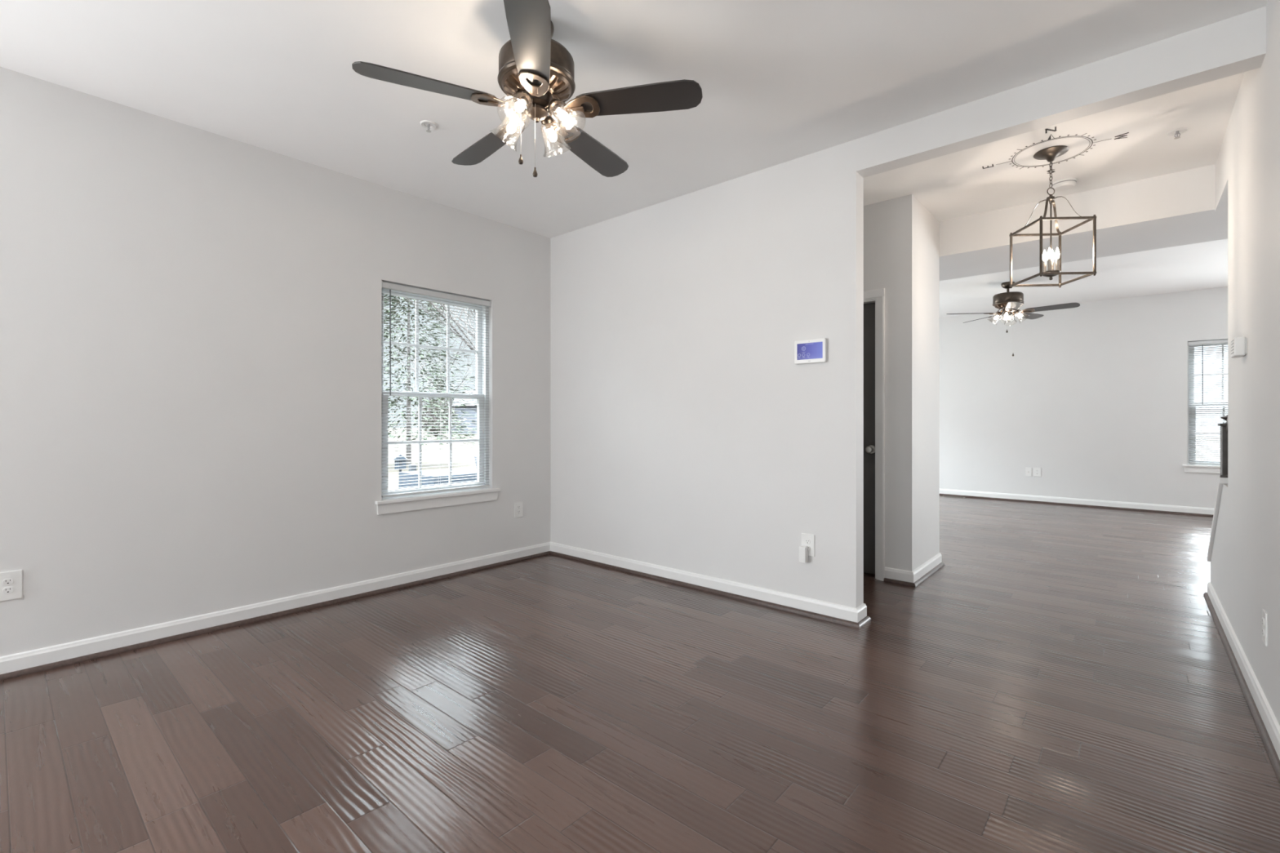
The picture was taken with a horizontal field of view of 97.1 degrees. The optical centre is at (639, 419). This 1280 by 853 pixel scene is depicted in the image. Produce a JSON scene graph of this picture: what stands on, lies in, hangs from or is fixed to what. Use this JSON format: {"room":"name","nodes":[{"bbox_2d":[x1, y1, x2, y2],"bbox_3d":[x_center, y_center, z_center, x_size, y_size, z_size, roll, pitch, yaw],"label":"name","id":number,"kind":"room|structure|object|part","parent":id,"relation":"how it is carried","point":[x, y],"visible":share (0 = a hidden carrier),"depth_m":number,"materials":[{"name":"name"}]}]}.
{"room":"empty living room","nodes":[
{"label":"empty living room","id":0,"kind":"room"},
{"bbox_2d":[0,66,550,657],"bbox_3d":[-0.900,-0.211,4.921,0.170,2.743,13.400,0,0,41],"label":"wall","id":1,"kind":"structure","parent":0,"point":[190,317],"depth_m":3.09,"materials":[{"name":"beige paint"}]},
{"bbox_2d":[0,569,22,601],"bbox_3d":[-2.847,0.748,2.548,0.009,0.130,0.088,0,0,41],"label":"wall outlet","id":2,"kind":"object","parent":1,"relation":"attached to","point":[11,582],"visible":1,"depth_m":2.55,"materials":[{"name":"white plastic"}]},
{"bbox_2d":[2,578,13,585],"bbox_3d":[-2.845,0.729,2.546,0.003,0.028,0.033,0,0,41],"label":"receptacle","id":3,"kind":"object","parent":2,"relation":"attached to","point":[5,581],"depth_m":2.55,"materials":[{"name":"white plastic"}]},
{"bbox_2d":[2,586,13,594],"bbox_3d":[-2.845,0.767,2.546,0.003,0.028,0.033,0,0,41],"label":"receptacle","id":4,"kind":"object","parent":2,"relation":"attached to","point":[6,590],"depth_m":2.55,"materials":[{"name":"white plastic"}]},
{"bbox_2d":[0,542,866,674],"bbox_3d":[-1.901,1.099,1.613,2.664,0.077,6.736,0,0,41],"label":"baseboard","id":5,"kind":"structure","parent":1,"relation":"attached to","point":[33,658],"depth_m":3.42,"materials":[{"name":"white paint"}]},
{"bbox_2d":[0,551,871,680],"bbox_3d":[-1.889,1.148,1.614,2.680,0.024,6.752,0,0,41],"label":"trim","id":6,"kind":"structure","parent":1,"relation":"attached to","point":[146,644],"depth_m":3.40,"materials":[{"name":"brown wood"}]},
{"bbox_2d":[375,281,500,515],"bbox_3d":[-1.498,-0.157,4.191,0.186,1.587,0.975,0,0,41],"label":"window","id":7,"kind":"structure","parent":1,"relation":"in","point":[386,505],"depth_m":4.20,"materials":[{"name":"white plastic"}]},
{"bbox_3d":[-1.550,-0.544,4.230,0.032,0.756,0.819,0,0,41],"label":"sash","id":8,"kind":"part","parent":7,"relation":"part of","materials":[{"name":"white plastic"}]},
{"bbox_3d":[-1.520,0.161,4.205,0.034,0.733,0.819,0,0,41],"label":"sash","id":9,"kind":"part","parent":7,"relation":"part of","materials":[{"name":"white plastic"}]},
{"bbox_2d":[381,280,491,497],"bbox_3d":[-1.475,-0.207,4.165,0.044,1.473,0.871,0,0,41],"label":"mini blind","id":10,"kind":"object","parent":7,"relation":"attached to","point":[384,285],"visible":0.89,"depth_m":4.12,"materials":[{"name":"plastic"}]},
{"bbox_3d":[-1.688,-0.194,3.929,0.028,1.418,0.001,0,0,41],"label":"ladder cord","id":11,"kind":"part","parent":10,"relation":"part of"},
{"bbox_3d":[-1.479,0.521,4.169,0.024,0.016,0.851,0,0,41],"label":"rail","id":12,"kind":"part","parent":10,"relation":"part of","materials":[{"name":"white plastic"}]},
{"bbox_3d":[-1.270,-0.194,4.408,0.028,1.418,0.001,0,0,41],"label":"ladder cord","id":13,"kind":"part","parent":10,"relation":"part of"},
{"bbox_2d":[514,501,522,518],"bbox_3d":[-1.001,0.740,4.668,0.009,0.128,0.084,0,0,41],"label":"wall outlet","id":14,"kind":"object","parent":1,"relation":"attached to","point":[517,505],"visible":1,"depth_m":4.66,"materials":[{"name":"white plastic"}]},
{"bbox_2d":[0,0,1267,317],"bbox_3d":[2.102,-1.641,2.307,8.140,0.117,13.400,0,0,41],"label":"ceiling","id":15,"kind":"structure","parent":0,"point":[780,81],"depth_m":2.70,"materials":[{"name":"white paint"}]},
{"bbox_2d":[420,120,436,132],"bbox_3d":[-1.131,-1.563,3.029,0.085,0.039,0.085,0,0,41],"label":"sprinkler head","id":16,"kind":"object","parent":15,"relation":"attached to","point":[427,124],"visible":1,"depth_m":3.02},
{"bbox_2d":[351,0,702,177],"bbox_3d":[-0.430,-1.264,2.304,1.242,0.637,1.262,0,0,41],"label":"ceiling fan","id":17,"kind":"object","parent":15,"relation":"hanging from","point":[536,72],"visible":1,"depth_m":2.18,"materials":[{"name":"brown metal"}]},
{"bbox_3d":[-0.786,-1.240,2.089,0.495,0.035,0.140,0,0,-25],"label":"blade","id":18,"kind":"part","parent":17,"relation":"part of","materials":[{"name":"wood"}]},
{"bbox_3d":[-0.697,-1.240,2.566,0.140,0.035,0.495,0,0,-43],"label":"blade","id":19,"kind":"part","parent":17,"relation":"part of","materials":[{"name":"wood"}]},
{"bbox_3d":[-0.545,-1.180,2.312,0.147,0.150,0.125,0,0,41],"label":"lamp shade","id":20,"kind":"part","parent":17,"relation":"part of","materials":[{"name":"clear glass"}]},
{"bbox_3d":[-0.523,-1.199,2.309,0.046,0.050,0.036,0,0,41],"label":"bulb","id":21,"kind":"part","parent":17,"relation":"part of","materials":[{"name":"white glass"}]},
{"bbox_2d":[512,108,525,123],"bbox_3d":[-0.491,-1.236,2.299,0.056,0.057,0.057,0,0,41],"label":"socket","id":22,"kind":"object","parent":17,"relation":"attached to","point":[518,117],"depth_m":2.29,"materials":[{"name":"white metal"}]},
{"bbox_3d":[-0.456,-1.199,2.157,0.036,0.050,0.046,0,0,41],"label":"bulb","id":23,"kind":"part","parent":17,"relation":"part of","materials":[{"name":"white glass"}]},
{"bbox_3d":[-0.459,-1.180,2.135,0.125,0.150,0.147,0,0,41],"label":"lamp shade","id":24,"kind":"part","parent":17,"relation":"part of","materials":[{"name":"clear glass"}]},
{"bbox_2d":[517,91,533,107],"bbox_3d":[-0.445,-1.236,2.189,0.057,0.057,0.056,0,0,41],"label":"socket","id":25,"kind":"object","parent":17,"relation":"attached to","point":[526,97],"depth_m":2.17,"materials":[{"name":"brown metal"}]},
{"bbox_3d":[-0.360,-1.240,1.857,0.140,0.035,0.495,0,0,-7],"label":"blade","id":26,"kind":"part","parent":17,"relation":"part of","materials":[{"name":"wood"}]},
{"bbox_3d":[-0.410,-1.110,2.218,0.002,0.258,0.029,0,0,-4],"label":"pull chain","id":27,"kind":"part","parent":17,"relation":"part of","materials":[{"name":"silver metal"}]},
{"bbox_2d":[541,115,554,128],"bbox_3d":[-0.381,-1.236,2.344,0.057,0.057,0.056,0,0,41],"label":"socket","id":28,"kind":"object","parent":17,"relation":"attached to","point":[548,122],"depth_m":2.33,"materials":[{"name":"brown metal"}]},
{"bbox_3d":[-0.370,-1.199,2.376,0.036,0.050,0.046,0,0,41],"label":"bulb","id":29,"kind":"part","parent":17,"relation":"part of","materials":[{"name":"white glass"}]},
{"bbox_2d":[547,98,562,114],"bbox_3d":[-0.335,-1.236,2.234,0.056,0.057,0.057,0,0,41],"label":"socket","id":30,"kind":"object","parent":17,"relation":"attached to","point":[554,105],"depth_m":2.22,"materials":[{"name":"brown metal"}]},
{"bbox_3d":[-0.368,-1.180,2.398,0.125,0.150,0.147,0,0,41],"label":"lamp shade","id":31,"kind":"part","parent":17,"relation":"part of","materials":[{"name":"clear glass"}]},
{"bbox_3d":[-0.304,-1.199,2.224,0.046,0.050,0.036,0,0,41],"label":"bulb","id":32,"kind":"part","parent":17,"relation":"part of","materials":[{"name":"white glass"}]},
{"bbox_3d":[-0.281,-1.180,2.221,0.147,0.150,0.125,0,0,41],"label":"lamp shade","id":33,"kind":"part","parent":17,"relation":"part of","materials":[{"name":"clear glass"}]},
{"bbox_3d":[-0.216,-1.240,2.629,0.140,0.035,0.495,0,0,29],"label":"blade","id":34,"kind":"part","parent":17,"relation":"part of","materials":[{"name":"wood"}]},
{"bbox_3d":[-0.008,-1.240,2.191,0.495,0.035,0.140,0,0,11],"label":"blade","id":35,"kind":"part","parent":17,"relation":"part of","materials":[{"name":"brown wood"}]},
{"bbox_2d":[946,281,1079,355],"bbox_3d":[4.279,-1.155,6.497,1.230,0.855,1.265,0,0,41],"label":"ceiling fan","id":36,"kind":"object","parent":15,"relation":"hanging from","point":[1010,303],"visible":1,"depth_m":6.43,"materials":[{"name":"brown metal"}]},
{"bbox_3d":[3.843,-1.240,6.592,0.495,0.035,0.140,0,0,8],"label":"blade","id":37,"kind":"part","parent":36,"relation":"part of","materials":[{"name":"wood"}]},
{"bbox_3d":[4.180,-1.240,6.941,0.140,0.035,0.495,0,0,-10],"label":"blade","id":38,"kind":"part","parent":36,"relation":"part of","materials":[{"name":"brown wood"}]},
{"bbox_3d":[4.071,-1.240,6.164,0.140,0.035,0.495,0,0,26],"label":"blade","id":39,"kind":"part","parent":36,"relation":"part of","materials":[{"name":"wood"}]},
{"bbox_3d":[4.616,-1.240,6.728,0.495,0.035,0.140,0,0,-28],"label":"blade","id":40,"kind":"part","parent":36,"relation":"part of","materials":[{"name":"brown wood"}]},
{"bbox_3d":[4.544,-1.240,6.243,0.497,0.035,0.146,0,0,41],"label":"blade","id":41,"kind":"part","parent":36,"relation":"part of","materials":[{"name":"wood"}]},
{"bbox_2d":[1008,145,1096,288],"bbox_3d":[2.430,-1.198,3.345,0.308,0.770,0.308,0,0,4],"label":"lantern pendant","id":42,"kind":"object","parent":15,"relation":"hanging from","point":[1050,153],"visible":1,"depth_m":3.32,"materials":[{"name":"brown metal"}]},
{"bbox_3d":[2.295,-0.986,3.498,0.011,0.312,0.011,0,0,4],"label":"post","id":43,"kind":"part","parent":42,"relation":"part of","materials":[{"name":"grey metal"}]},
{"bbox_3d":[2.286,-1.142,3.354,0.009,0.013,0.289,0,0,4],"label":"rail","id":44,"kind":"part","parent":42,"relation":"part of","materials":[{"name":"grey metal"}]},
{"bbox_3d":[2.286,-0.830,3.354,0.009,0.013,0.289,0,0,4],"label":"rail","id":45,"kind":"part","parent":42,"relation":"part of","materials":[{"name":"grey metal"}]},
{"bbox_3d":[2.439,-1.142,3.489,0.289,0.013,0.009,0,0,4],"label":"rail","id":46,"kind":"part","parent":42,"relation":"part of","materials":[{"name":"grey metal"}]},
{"bbox_3d":[2.358,-1.228,3.426,0.012,0.165,0.189,0,0,-41],"label":"scroll arm","id":47,"kind":"part","parent":42,"relation":"part of","materials":[{"name":"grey metal"}]},
{"bbox_3d":[2.439,-0.830,3.489,0.289,0.013,0.009,0,0,4],"label":"rail","id":48,"kind":"part","parent":42,"relation":"part of","materials":[{"name":"grey metal"}]},
{"bbox_3d":[2.276,-0.986,3.210,0.011,0.312,0.011,0,0,4],"label":"post","id":49,"kind":"part","parent":42,"relation":"part of","materials":[{"name":"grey metal"}]},
{"bbox_2d":[1042,249,1047,272],"bbox_3d":[2.409,-0.942,3.368,0.025,0.140,0.025,0,0,41],"label":"candle","id":50,"kind":"object","parent":42,"relation":"on","point":[1044,256],"depth_m":3.36,"materials":[{"name":"plastic"}]},
{"bbox_3d":[2.348,-1.228,3.273,0.189,0.165,0.012,0,0,-41],"label":"scroll arm","id":51,"kind":"part","parent":42,"relation":"part of","materials":[{"name":"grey metal"}]},
{"bbox_2d":[1047,247,1052,271],"bbox_3d":[2.407,-0.942,3.324,0.025,0.140,0.025,0,0,41],"label":"candle","id":52,"kind":"object","parent":42,"relation":"on","point":[1049,254],"depth_m":3.32,"materials":[{"name":"plastic"}]},
{"bbox_3d":[2.430,-1.458,3.345,0.014,0.173,0.014,0,0,26],"label":"chain","id":53,"kind":"part","parent":42,"relation":"part of","materials":[{"name":"grey metal"}]},
{"bbox_3d":[2.430,-1.075,3.345,0.008,0.430,0.008,0,0,41],"label":"rod","id":54,"kind":"part","parent":42,"relation":"part of","materials":[{"name":"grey metal"}]},
{"bbox_2d":[1042,270,1061,279],"bbox_3d":[2.430,-0.850,3.345,0.096,0.048,0.096,0,0,41],"label":"tray","id":55,"kind":"object","parent":42,"relation":"on","point":[1043,271],"depth_m":3.33,"materials":[{"name":"brown metal"}]},
{"bbox_2d":[1051,249,1054,270],"bbox_3d":[2.453,-0.942,3.365,0.025,0.140,0.025,0,0,41],"label":"candle","id":56,"kind":"object","parent":42,"relation":"on","point":[1053,255],"depth_m":3.36,"materials":[{"name":"plastic"}]},
{"bbox_3d":[2.511,-1.228,3.416,0.189,0.165,0.012,0,0,-41],"label":"scroll arm","id":57,"kind":"part","parent":42,"relation":"part of","materials":[{"name":"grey metal"}]},
{"bbox_2d":[1054,247,1059,270],"bbox_3d":[2.450,-0.942,3.321,0.025,0.140,0.025,0,0,41],"label":"candle","id":58,"kind":"object","parent":42,"relation":"on","point":[1057,254],"depth_m":3.31,"materials":[{"name":"plastic"}]},
{"bbox_3d":[2.583,-0.986,3.479,0.011,0.312,0.011,0,0,4],"label":"post","id":59,"kind":"part","parent":42,"relation":"part of","materials":[{"name":"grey metal"}]},
{"bbox_3d":[2.501,-1.228,3.263,0.012,0.165,0.189,0,0,-41],"label":"scroll arm","id":60,"kind":"part","parent":42,"relation":"part of","materials":[{"name":"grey metal"}]},
{"bbox_3d":[2.420,-1.142,3.200,0.289,0.013,0.009,0,0,4],"label":"rail","id":61,"kind":"part","parent":42,"relation":"part of","materials":[{"name":"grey metal"}]},
{"bbox_3d":[2.420,-0.830,3.200,0.289,0.013,0.009,0,0,4],"label":"rail","id":62,"kind":"part","parent":42,"relation":"part of","materials":[{"name":"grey metal"}]},
{"bbox_3d":[2.574,-1.142,3.335,0.009,0.013,0.289,0,0,4],"label":"rail","id":63,"kind":"part","parent":42,"relation":"part of","materials":[{"name":"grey metal"}]},
{"bbox_3d":[2.574,-0.830,3.335,0.009,0.013,0.289,0,0,4],"label":"rail","id":64,"kind":"part","parent":42,"relation":"part of","materials":[{"name":"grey metal"}]},
{"bbox_3d":[2.565,-0.986,3.191,0.011,0.312,0.011,0,0,4],"label":"post","id":65,"kind":"part","parent":42,"relation":"part of","materials":[{"name":"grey metal"}]},
{"bbox_2d":[982,126,1128,173],"bbox_3d":[2.435,-1.582,3.340,0.536,0.001,0.524,0,0,-8],"label":"decal","id":66,"kind":"object","parent":15,"relation":"attached to","point":[1046,130],"visible":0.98,"depth_m":3.25,"materials":[{"name":"black plastic"}]},
{"bbox_2d":[1050,177,1076,191],"bbox_3d":[2.820,-1.561,3.764,0.140,0.044,0.140,0,0,41],"label":"smoke detector","id":67,"kind":"object","parent":15,"relation":"attached to","point":[1065,184],"visible":0.94,"depth_m":3.73,"materials":[{"name":"white plastic"}]},
{"bbox_2d":[1166,127,1187,138],"bbox_3d":[2.945,-1.563,3.100,0.085,0.039,0.085,0,0,41],"label":"sprinkler head","id":68,"kind":"object","parent":15,"relation":"attached to","point":[1180,131],"visible":1,"depth_m":3.10},
{"bbox_2d":[0,495,1279,852],"bbox_3d":[2.102,1.220,2.307,8.140,0.120,13.400,0,0,41],"label":"floor","id":69,"kind":"structure","parent":0,"point":[1065,681],"depth_m":2.18,"materials":[{"name":"brown wood"}]},
{"bbox_2d":[942,495,965,498],"bbox_3d":[4.708,1.157,8.497,0.300,0.006,0.120,0,0,41],"label":"floor vent","id":70,"kind":"object","parent":69,"relation":"in","point":[942,495],"visible":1,"depth_m":8.50,"materials":[{"name":"metal"}]},
{"bbox_2d":[863,194,939,571],"bbox_3d":[1.146,-0.211,5.115,2.660,2.743,0.740,0,0,41],"label":"wall","id":71,"kind":"structure","parent":0,"point":[901,237],"depth_m":4.07,"materials":[{"name":"beige paint"}]},
{"bbox_2d":[863,302,875,574],"bbox_3d":[1.483,0.133,4.412,0.736,2.030,0.105,0,0,41],"label":"door","id":72,"kind":"structure","parent":71,"relation":"in","point":[868,308],"depth_m":4.23,"materials":[{"name":"grey paint"}]},
{"bbox_3d":[1.705,0.220,4.193,0.064,0.064,0.067,0,0,41],"label":"handle","id":73,"kind":"part","parent":72,"relation":"part of","materials":[{"name":"silver metal"}]},
{"bbox_2d":[863,288,884,581],"bbox_3d":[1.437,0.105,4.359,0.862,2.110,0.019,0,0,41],"label":"trim","id":74,"kind":"structure","parent":71,"relation":"attached to","point":[879,294],"depth_m":4.09,"materials":[{"name":"white paint"}]},
{"bbox_2d":[884,552,942,582],"bbox_3d":[1.151,1.099,5.110,2.674,0.077,0.769,0,0,41],"label":"baseboard","id":75,"kind":"structure","parent":71,"relation":"attached to","point":[913,576],"depth_m":4.05,"materials":[{"name":"white paint"}]},
{"bbox_2d":[883,562,944,587],"bbox_3d":[1.158,1.148,5.105,2.692,0.024,0.803,0,0,41],"label":"trim","id":76,"kind":"structure","parent":71,"relation":"attached to","point":[940,565],"depth_m":4.04,"materials":[{"name":"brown wood"}]},
{"bbox_2d":[550,6,1266,608],"bbox_3d":[0.846,-0.211,3.590,4.210,2.743,0.116,0,0,41],"label":"wall","id":77,"kind":"structure","parent":0,"point":[687,433],"depth_m":3.65,"materials":[{"name":"beige paint"}]},
{"bbox_2d":[801,533,814,556],"bbox_3d":[1.001,0.745,3.373,0.084,0.130,0.009,0,0,41],"label":"wall outlet","id":78,"kind":"object","parent":77,"relation":"attached to","point":[807,540],"visible":0.91,"depth_m":3.36,"materials":[{"name":"white plastic"}]},
{"bbox_2d":[799,545,808,563],"bbox_3d":[0.972,0.798,3.363,0.040,0.094,0.043,0,0,41],"label":"plug adapter","id":79,"kind":"object","parent":78,"relation":"attached to","point":[803,550],"visible":1,"depth_m":3.35,"materials":[{"name":"white plastic"}]},
{"bbox_2d":[804,539,810,544],"bbox_3d":[0.999,0.726,3.370,0.033,0.028,0.003,0,0,41],"label":"receptacle","id":80,"kind":"object","parent":78,"relation":"attached to","point":[806,541],"depth_m":3.37,"materials":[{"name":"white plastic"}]},
{"bbox_2d":[794,337,826,364],"bbox_3d":[1.010,-0.406,3.353,0.194,0.140,0.027,0,0,41],"label":"panel","id":81,"kind":"object","parent":77,"relation":"attached to","point":[814,350],"visible":1,"depth_m":3.34,"materials":[{"name":"grey plastic"}]},
{"bbox_2d":[939,286,1227,508],"bbox_3d":[6.498,-0.211,7.237,7.945,2.743,0.170,0,0,41],"label":"wall","id":82,"kind":"structure","parent":0,"point":[1092,395],"depth_m":7.63,"materials":[{"name":"beige paint"}]},
{"bbox_2d":[1025,467,1031,476],"bbox_3d":[5.490,0.735,7.991,0.074,0.124,0.017,0,0,41],"label":"plate","id":83,"kind":"object","parent":82,"relation":"attached to","point":[1028,470],"visible":1,"depth_m":7.99,"materials":[{"name":"white plastic"}]},
{"bbox_2d":[1033,467,1040,476],"bbox_3d":[5.568,0.732,7.928,0.090,0.124,0.009,0,0,41],"label":"wall outlet","id":84,"kind":"object","parent":82,"relation":"attached to","point":[1037,471],"visible":1,"depth_m":7.93,"materials":[{"name":"white plastic"}]},
{"bbox_2d":[939,493,1213,516],"bbox_3d":[5.586,1.148,7.888,5.715,0.024,0.017,0,0,41],"label":"trim","id":85,"kind":"structure","parent":82,"relation":"attached to","point":[948,495],"depth_m":7.57,"materials":[{"name":"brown wood"}]},
{"bbox_2d":[939,488,1214,515],"bbox_3d":[5.596,1.099,7.900,5.715,0.077,0.014,0,0,41],"label":"baseboard","id":86,"kind":"structure","parent":82,"relation":"attached to","point":[993,495],"depth_m":7.57,"materials":[{"name":"white paint"}]},
{"bbox_2d":[1182,338,1227,473],"bbox_3d":[7.085,-0.163,6.689,0.970,1.609,0.186,0,0,41],"label":"window","id":87,"kind":"structure","parent":82,"relation":"in","point":[1189,468],"depth_m":6.91,"materials":[{"name":"white plastic"}]},
{"bbox_2d":[1187,339,1227,464],"bbox_3d":[7.058,-0.213,6.666,0.866,1.495,0.044,0,0,41],"label":"mini blind","id":88,"kind":"object","parent":87,"relation":"attached to","point":[1201,421],"visible":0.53,"depth_m":6.84,"materials":[{"name":"plastic"}]},
{"bbox_3d":[6.824,-0.200,6.877,0.001,1.440,0.028,0,0,41],"label":"ladder cord","id":89,"kind":"part","parent":88,"relation":"part of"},
{"bbox_3d":[7.062,0.526,6.670,0.846,0.016,0.024,0,0,41],"label":"rail","id":90,"kind":"part","parent":88,"relation":"part of","materials":[{"name":"white plastic"}]},
{"bbox_3d":[7.098,0.160,6.712,0.814,0.744,0.034,0,0,41],"label":"sash","id":91,"kind":"part","parent":87,"relation":"part of","materials":[{"name":"white plastic"}]},
{"bbox_3d":[7.123,-0.555,6.741,0.814,0.767,0.032,0,0,41],"label":"sash","id":92,"kind":"part","parent":87,"relation":"part of","materials":[{"name":"white plastic"}]},
{"bbox_2d":[939,164,1227,280],"bbox_3d":[3.622,-1.444,4.026,7.825,0.278,0.870,0,0,41],"label":"beam","id":93,"kind":"structure","parent":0,"point":[1175,209],"depth_m":4.02,"materials":[{"name":"beige paint"}]},
{"bbox_2d":[1210,0,1279,725],"bbox_3d":[0.940,-0.211,0.402,0.120,2.743,8.640,0,0,41],"label":"wall","id":94,"kind":"structure","parent":0,"point":[1245,562],"depth_m":2.33,"materials":[{"name":"beige paint"}]},
{"bbox_2d":[1207,477,1227,561],"bbox_3d":[3.559,0.627,3.409,0.152,0.604,0.696,0,0,41],"label":"trim","id":95,"kind":"structure","parent":94,"relation":"attached to","point":[1222,481],"depth_m":3.39,"materials":[{"name":"white paint"}]},
{"bbox_2d":[1217,415,1227,475],"bbox_3d":[3.369,0.082,3.191,0.110,0.688,0.563,0,0,41],"label":"stair railing","id":96,"kind":"object","parent":94,"relation":"attached to","point":[1224,427],"visible":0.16,"depth_m":3.35,"materials":[{"name":"brown wood"}]},
{"bbox_3d":[3.517,0.198,3.362,0.090,0.325,0.090,0,0,41],"label":"newel post","id":97,"kind":"part","parent":96,"relation":"part of","materials":[{"name":"brown wood"}]},
{"bbox_3d":[3.347,-0.092,3.166,0.055,0.339,0.495,0,0,41],"label":"handrail","id":98,"kind":"part","parent":96,"relation":"part of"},
{"bbox_2d":[1231,336,1246,358],"bbox_3d":[2.742,-0.333,2.592,0.039,0.086,0.130,0,0,41],"label":"thermostat","id":99,"kind":"object","parent":94,"relation":"attached to","point":[1238,344],"visible":1,"depth_m":2.55,"materials":[{"name":"white plastic"}]},
{"bbox_3d":[2.755,-0.333,2.580,0.004,0.074,0.118,0,0,41],"label":"plate","id":100,"kind":"part","parent":99,"relation":"part of","materials":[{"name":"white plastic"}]},
{"bbox_2d":[1203,592,1279,783],"bbox_3d":[0.938,1.148,0.424,0.152,0.024,8.672,0,0,41],"label":"trim","id":101,"kind":"structure","parent":94,"relation":"attached to","point":[1265,738],"depth_m":2.33,"materials":[{"name":"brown wood"}]},
{"bbox_2d":[1207,582,1279,759],"bbox_3d":[0.939,1.099,0.412,0.134,0.077,8.654,0,0,41],"label":"baseboard","id":102,"kind":"structure","parent":94,"relation":"attached to","point":[1272,726],"depth_m":2.40,"materials":[{"name":"white paint"}]},
{"bbox_2d":[1262,608,1267,646],"bbox_3d":[2.392,0.794,2.167,0.009,0.125,0.080,0,0,41],"label":"wall outlet","id":103,"kind":"object","parent":94,"relation":"attached to","point":[1264,615],"visible":1,"depth_m":2.15,"materials":[{"name":"white plastic"}]},
{"label":"outside","id":104,"kind":"structure","parent":0,"visible":0},
{"bbox_2d":[387,427,1220,489],"bbox_3d":[-12.773,1.410,31.014,120.000,0.200,150.000,0,0,41],"label":"ground","id":105,"kind":"structure","parent":104,"point":[429,446],"depth_m":22.12,"materials":[{"name":"white"}]},
{"bbox_2d":[392,453,408,471],"bbox_3d":[-2.760,0.877,6.514,0.170,0.965,0.170,0,0,-24],"label":"house","id":106,"kind":"structure","parent":105,"relation":"on","point":[402,462],"depth_m":6.46,"materials":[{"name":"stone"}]},
{"bbox_2d":[408,463,416,471],"bbox_3d":[-1.756,0.915,6.754,0.070,0.890,2.060,0,0,41],"label":"porch railing","id":107,"kind":"object","parent":105,"relation":"on","point":[413,465],"visible":0.06,"depth_m":5.98,"materials":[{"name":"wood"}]},
{"bbox_2d":[383,311,475,444],"bbox_3d":[-10.688,-3.223,30.317,10.586,9.166,7.777,0,0,34],"label":"bare tree","id":108,"kind":"object","parent":105,"relation":"on","point":[456,353],"visible":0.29,"depth_m":29.29,"materials":[{"name":"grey plant"}]},
{"bbox_2d":[383,294,476,465],"bbox_3d":[-6.534,-1.964,16.279,4.894,6.648,4.717,0,0,41],"label":"evergreen tree","id":109,"kind":"object","parent":105,"relation":"on","point":[407,388],"visible":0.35,"depth_m":16.14,"materials":[{"name":"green plant"}]},
{"bbox_2d":[398,466,476,488],"bbox_3d":[-1.848,0.915,5.719,0.730,0.790,0.949,0,0,41],"label":"fence","id":110,"kind":"object","parent":105,"relation":"on","point":[472,472],"visible":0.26,"depth_m":5.46,"materials":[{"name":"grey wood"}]},
{"bbox_2d":[411,391,465,436],"bbox_3d":[-15.657,-0.754,44.146,4.025,4.258,3.861,0,0,-30],"label":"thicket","id":111,"kind":"object","parent":105,"relation":"on","point":[428,414],"visible":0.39,"depth_m":43.67,"materials":[{"name":"green plant"}]},
{"bbox_2d":[402,297,475,355],"bbox_3d":[-4.531,-2.787,13.624,7.196,8.318,7.140,0,0,-42],"label":"bare tree","id":112,"kind":"object","parent":105,"relation":"on","point":[431,303],"visible":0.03,"depth_m":12.80,"materials":[{"name":"grey plant"}]},
{"bbox_2d":[447,389,476,434],"bbox_3d":[-13.347,-0.840,54.718,8.400,4.300,6.600,0,0,21],"label":"house","id":113,"kind":"structure","parent":105,"relation":"on","point":[468,406],"depth_m":52.67,"materials":[{"name":"white"}]}
]}

